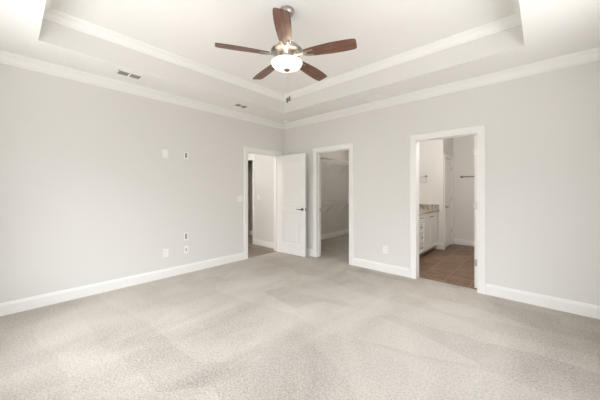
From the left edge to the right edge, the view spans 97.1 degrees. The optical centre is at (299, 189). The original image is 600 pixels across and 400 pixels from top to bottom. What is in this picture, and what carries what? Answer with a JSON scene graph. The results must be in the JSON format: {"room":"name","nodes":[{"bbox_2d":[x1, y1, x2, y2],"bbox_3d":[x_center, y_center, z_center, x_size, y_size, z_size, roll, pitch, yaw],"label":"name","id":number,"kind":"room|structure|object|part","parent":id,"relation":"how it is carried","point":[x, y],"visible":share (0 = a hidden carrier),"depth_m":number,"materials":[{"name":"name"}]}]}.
{"room":"empty bedroom","nodes":[
{"label":"empty bedroom","id":0,"kind":"room"},
{"bbox_2d":[0,63,283,302],"bbox_3d":[-1.892,-0.070,4.179,0.120,2.760,4.700,0,0,42],"label":"wall","id":1,"kind":"structure","parent":0,"point":[89,195],"depth_m":3.41,"materials":[{"name":"white paint"}]},
{"bbox_2d":[0,252,243,316],"bbox_3d":[-1.842,1.244,4.133,0.015,0.133,4.460,0,0,42],"label":"baseboard","id":2,"kind":"structure","parent":1,"relation":"attached to","point":[6,308],"depth_m":3.40,"materials":[{"name":"white paint"}]},
{"bbox_2d":[162,149,167,157],"bbox_3d":[-2.011,-0.542,3.953,0.008,0.122,0.080,0,0,42],"label":"wall plate","id":3,"kind":"object","parent":1,"relation":"attached to","point":[164,152],"visible":1,"depth_m":3.94,"materials":[{"name":"white plastic"}]},
{"bbox_2d":[163,249,167,257],"bbox_3d":[-2.006,0.942,3.959,0.009,0.122,0.076,0,0,42],"label":"electrical outlet","id":4,"kind":"object","parent":1,"relation":"attached to","point":[165,251],"visible":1,"depth_m":3.96,"materials":[{"name":"white plastic"}]},
{"bbox_2d":[184,232,187,239],"bbox_3d":[-1.799,0.732,4.186,0.007,0.122,0.072,0,0,42],"label":"wall plate","id":5,"kind":"object","parent":1,"relation":"attached to","point":[186,233],"visible":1,"depth_m":4.19,"materials":[{"name":"white plastic"}]},
{"bbox_2d":[184,246,187,253],"bbox_3d":[-1.799,0.942,4.186,0.008,0.122,0.072,0,0,42],"label":"wall plate","id":6,"kind":"object","parent":1,"relation":"attached to","point":[185,247],"visible":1,"depth_m":4.18,"materials":[{"name":"white plastic"}]},
{"bbox_2d":[237,195,242,201],"bbox_3d":[-1.117,0.160,4.932,0.010,0.118,0.118,0,0,42],"label":"light switch","id":7,"kind":"object","parent":1,"relation":"attached to","point":[239,197],"visible":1,"depth_m":4.93,"materials":[{"name":"white plastic"}]},
{"bbox_2d":[244,147,280,259],"bbox_3d":[-0.779,0.245,5.397,0.160,2.130,0.970,0,0,42],"label":"door frame","id":8,"kind":"structure","parent":1,"relation":"attached to","point":[247,150],"depth_m":5.09,"materials":[{"name":"white paint"}]},
{"bbox_2d":[277,153,305,256],"bbox_3d":[-0.183,0.290,5.364,0.757,2.015,0.151,0,0,38],"label":"door","id":9,"kind":"structure","parent":1,"relation":"in","point":[291,169],"depth_m":5.33,"materials":[{"name":"white paint"}]},
{"bbox_2d":[0,47,599,129],"bbox_3d":[-0.070,-1.374,2.515,4.815,0.112,4.460,0,0,42],"label":"crown molding","id":10,"kind":"structure","parent":1,"relation":"attached to","point":[590,55],"depth_m":3.45,"materials":[{"name":"white paint"}]},
{"bbox_2d":[248,161,249,234],"bbox_3d":[-1.724,-0.060,7.559,0.100,2.740,0.640,0,0,42],"label":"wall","id":11,"kind":"structure","parent":0,"point":[248,161],"depth_m":7.73,"materials":[{"name":"grey paint"}]},
{"bbox_2d":[250,161,251,229],"bbox_3d":[-0.765,-0.060,7.185,2.020,2.740,0.100,0,0,42],"label":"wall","id":12,"kind":"structure","parent":0,"point":[250,161],"depth_m":7.72,"materials":[{"name":"grey paint"}]},
{"bbox_2d":[248,153,273,242],"bbox_3d":[-1.225,-0.060,6.589,2.145,2.740,0.120,0,0,42],"label":"wall","id":13,"kind":"structure","parent":0,"point":[264,164],"depth_m":6.14,"materials":[{"name":"white paint"}]},
{"bbox_2d":[248,157,254,243],"bbox_3d":[-1.453,0.254,6.703,0.959,2.112,0.020,0,0,42],"label":"door frame","id":14,"kind":"structure","parent":13,"relation":"attached to","point":[249,158],"depth_m":6.38,"materials":[{"name":"white paint"}]},
{"bbox_2d":[249,230,273,248],"bbox_3d":[-0.977,1.244,6.786,2.045,0.133,0.775,0,0,42],"label":"baseboard","id":15,"kind":"structure","parent":13,"relation":"attached to","point":[256,241],"depth_m":6.16,"materials":[{"name":"white paint"}]},
{"bbox_2d":[0,234,599,399],"bbox_3d":[0.197,1.360,4.397,7.200,0.100,7.840,0,0,42],"label":"floor","id":16,"kind":"structure","parent":0,"point":[274,325],"depth_m":2.32,"materials":[{"name":"beige carpet"}]},
{"bbox_2d":[419,211,437,256],"bbox_3d":[2.280,0.889,5.380,0.592,0.849,1.780,0,0,42],"label":"vanity cabinet","id":17,"kind":"object","parent":16,"relation":"on","point":[428,223],"visible":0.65,"depth_m":5.36,"materials":[{"name":"white paint"}]},
{"bbox_3d":[2.272,1.100,4.995,0.019,0.190,0.390,0,0,42],"label":"drawer","id":18,"kind":"part","parent":17,"relation":"part of","materials":[{"name":"white paint"}]},
{"bbox_3d":[2.272,0.905,4.995,0.019,0.180,0.390,0,0,42],"label":"drawer","id":19,"kind":"part","parent":17,"relation":"part of","materials":[{"name":"white paint"}]},
{"bbox_3d":[2.272,0.715,4.995,0.019,0.180,0.390,0,0,42],"label":"drawer","id":20,"kind":"part","parent":17,"relation":"part of","materials":[{"name":"white paint"}]},
{"bbox_3d":[2.272,0.542,4.995,0.019,0.135,0.390,0,0,42],"label":"drawer","id":21,"kind":"part","parent":17,"relation":"part of","materials":[{"name":"white paint"}]},
{"bbox_3d":[2.550,0.835,5.299,0.019,0.720,0.405,0,0,42],"label":"cabinet door","id":22,"kind":"part","parent":17,"relation":"part of","materials":[{"name":"white paint"}]},
{"bbox_2d":[419,204,439,214],"bbox_3d":[2.271,0.395,5.394,0.580,0.140,1.809,0,0,42],"label":"countertop","id":23,"kind":"structure","parent":17,"relation":"on","point":[423,208],"depth_m":5.88,"materials":[{"name":"stone"}]},
{"bbox_3d":[2.829,0.835,5.606,0.019,0.720,0.405,0,0,42],"label":"cabinet door","id":24,"kind":"part","parent":17,"relation":"part of","materials":[{"name":"white paint"}]},
{"bbox_2d":[0,0,599,122],"bbox_3d":[-0.070,-1.615,2.515,5.055,0.370,4.700,0,0,42],"label":"ceiling","id":25,"kind":"structure","parent":0,"point":[189,29],"depth_m":2.87,"materials":[{"name":"white paint"}]},
{"bbox_2d":[114,69,143,79],"bbox_3d":[-2.116,-1.427,3.286,0.165,0.007,0.275,0,0,42],"label":"ceiling vent","id":26,"kind":"object","parent":25,"relation":"in","point":[119,72],"visible":1,"depth_m":3.27,"materials":[{"name":"white plastic"}]},
{"bbox_2d":[232,103,249,108],"bbox_3d":[-1.001,-1.427,4.502,0.165,0.007,0.245,0,0,42],"label":"ceiling vent","id":27,"kind":"object","parent":25,"relation":"in","point":[237,104],"visible":1,"depth_m":4.50,"materials":[{"name":"white plastic"}]},
{"bbox_2d":[43,0,521,100],"bbox_3d":[-0.135,-1.702,2.584,3.428,0.096,3.265,0,0,42],"label":"crown molding","id":28,"kind":"structure","parent":25,"relation":"attached to","point":[50,14],"depth_m":3.20,"materials":[{"name":"white paint"}]},
{"bbox_2d":[215,5,356,102],"bbox_3d":[-0.115,-1.327,2.618,1.291,0.846,1.267,0,0,42],"label":"ceiling fan","id":29,"kind":"object","parent":25,"relation":"hanging from","point":[286,52],"visible":1,"depth_m":2.47,"materials":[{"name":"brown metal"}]},
{"bbox_3d":[-0.531,-1.307,2.458,0.493,0.006,0.141,0,13,-17],"label":"fan blade","id":30,"kind":"part","parent":29,"relation":"part of","materials":[{"name":"brown wood"}]},
{"bbox_3d":[-0.370,-1.307,2.927,0.141,0.006,0.493,-15,9,-34],"label":"fan blade","id":31,"kind":"part","parent":29,"relation":"part of","materials":[{"name":"brown wood"}]},
{"bbox_3d":[-0.135,-1.307,2.160,0.141,0.006,0.493,13,0,1],"label":"fan blade","id":32,"kind":"part","parent":29,"relation":"part of","materials":[{"name":"brown wood"}]},
{"bbox_3d":[-0.128,-1.208,2.581,0.302,0.069,0.302,0,0,42],"label":"lamp shade","id":33,"kind":"part","parent":29,"relation":"part of","materials":[{"name":"white glass"}]},
{"bbox_3d":[0.126,-1.307,2.918,0.141,0.006,0.493,-15,-9,36],"label":"fan blade","id":34,"kind":"part","parent":29,"relation":"part of","materials":[{"name":"brown wood"}]},
{"bbox_3d":[0.271,-1.307,2.444,0.493,0.006,0.141,0,-13,19],"label":"fan blade","id":35,"kind":"part","parent":29,"relation":"part of","materials":[{"name":"brown wood"}]},
{"bbox_2d":[361,92,388,101],"bbox_3d":[1.159,-1.427,4.094,0.330,0.007,0.290,0,0,42],"label":"ceiling vent","id":36,"kind":"object","parent":25,"relation":"in","point":[378,96],"visible":1,"depth_m":4.08,"materials":[{"name":"white plastic"}]},
{"bbox_2d":[321,229,348,239],"bbox_3d":[1.270,1.244,6.396,1.850,0.133,2.840,0,0,42],"label":"baseboard","id":37,"kind":"structure","parent":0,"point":[343,232],"depth_m":7.41,"materials":[{"name":"white paint"}]},
{"bbox_2d":[321,150,348,234],"bbox_3d":[0.584,-0.060,7.091,0.100,2.740,2.940,0,0,42],"label":"wall","id":38,"kind":"structure","parent":0,"point":[334,185],"depth_m":7.44,"materials":[{"name":"white paint"}]},
{"bbox_2d":[321,157,348,173],"bbox_3d":[0.701,-0.614,6.917,0.309,0.388,2.823,0,0,42],"label":"wire shelf","id":39,"kind":"object","parent":38,"relation":"attached to","point":[322,158],"visible":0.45,"depth_m":7.04,"materials":[{"name":"white metal"}]},
{"bbox_2d":[321,199,348,213],"bbox_3d":[0.701,0.446,6.917,0.309,0.388,2.823,0,0,42],"label":"wire shelf","id":40,"kind":"object","parent":38,"relation":"attached to","point":[339,200],"visible":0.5,"depth_m":7.06,"materials":[{"name":"white metal"}]},
{"bbox_2d":[419,140,437,248],"bbox_3d":[2.907,-0.060,6.120,0.540,2.740,0.120,0,0,42],"label":"wall","id":41,"kind":"structure","parent":0,"point":[428,150],"depth_m":6.03,"materials":[{"name":"white paint"}]},
{"bbox_2d":[284,60,599,305],"bbox_3d":[1.518,-0.070,4.166,4.935,2.760,0.120,0,0,42],"label":"wall","id":42,"kind":"structure","parent":0,"point":[543,129],"depth_m":3.16,"materials":[{"name":"white paint"}]},
{"bbox_2d":[313,143,353,264],"bbox_3d":[0.639,0.245,4.969,0.913,2.130,0.160,0,0,42],"label":"door frame","id":43,"kind":"structure","parent":42,"relation":"attached to","point":[317,152],"depth_m":5.16,"materials":[{"name":"white paint"}]},
{"bbox_2d":[383,245,387,253],"bbox_3d":[1.359,0.950,4.224,0.076,0.122,0.009,0,0,42],"label":"electrical outlet","id":44,"kind":"object","parent":42,"relation":"attached to","point":[385,248],"visible":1,"depth_m":4.22,"materials":[{"name":"white plastic"}]},
{"bbox_2d":[410,125,485,293],"bbox_3d":[2.033,0.245,3.696,0.937,2.130,0.160,0,0,42],"label":"door frame","id":45,"kind":"structure","parent":42,"relation":"attached to","point":[480,131],"depth_m":3.51,"materials":[{"name":"white paint"}]},
{"bbox_2d":[306,248,599,318],"bbox_3d":[1.429,1.244,4.156,4.815,0.133,0.015,0,0,42],"label":"baseboard","id":46,"kind":"structure","parent":42,"relation":"attached to","point":[579,308],"depth_m":3.08,"materials":[{"name":"white paint"}]},
{"bbox_2d":[474,136,476,287],"bbox_3d":[2.580,0.290,3.783,0.151,2.015,0.759,0,0,42],"label":"door","id":47,"kind":"structure","parent":42,"relation":"in","point":[475,137],"depth_m":3.51,"materials":[{"name":"white paint"}]},
{"bbox_2d":[438,138,452,244],"bbox_3d":[3.404,-0.060,6.182,0.110,2.740,0.880,0,0,42],"label":"wall","id":48,"kind":"structure","parent":0,"point":[445,146],"depth_m":5.87,"materials":[{"name":"white paint"}]},
{"bbox_2d":[445,158,451,247],"bbox_3d":[3.413,0.290,6.144,0.151,2.015,0.618,0,0,42],"label":"door","id":49,"kind":"structure","parent":48,"relation":"in","point":[448,168],"depth_m":6.16,"materials":[{"name":"white paint"}]},
{"bbox_2d":[444,154,452,244],"bbox_3d":[3.436,0.254,6.121,0.020,2.112,0.749,0,0,42],"label":"door frame","id":50,"kind":"structure","parent":48,"relation":"attached to","point":[445,155],"depth_m":6.07,"materials":[{"name":"white paint"}]},
{"bbox_2d":[436,238,473,249],"bbox_3d":[3.467,1.244,4.594,2.395,0.133,3.140,0,0,42],"label":"baseboard","id":51,"kind":"structure","parent":48,"relation":"attached to","point":[441,246],"depth_m":6.24,"materials":[{"name":"white paint"}]},
{"bbox_2d":[453,135,476,239],"bbox_3d":[4.420,-0.060,5.931,3.030,2.740,0.120,0,0,42],"label":"wall","id":52,"kind":"structure","parent":0,"point":[463,147],"depth_m":6.32,"materials":[{"name":"white paint"}]}
]}

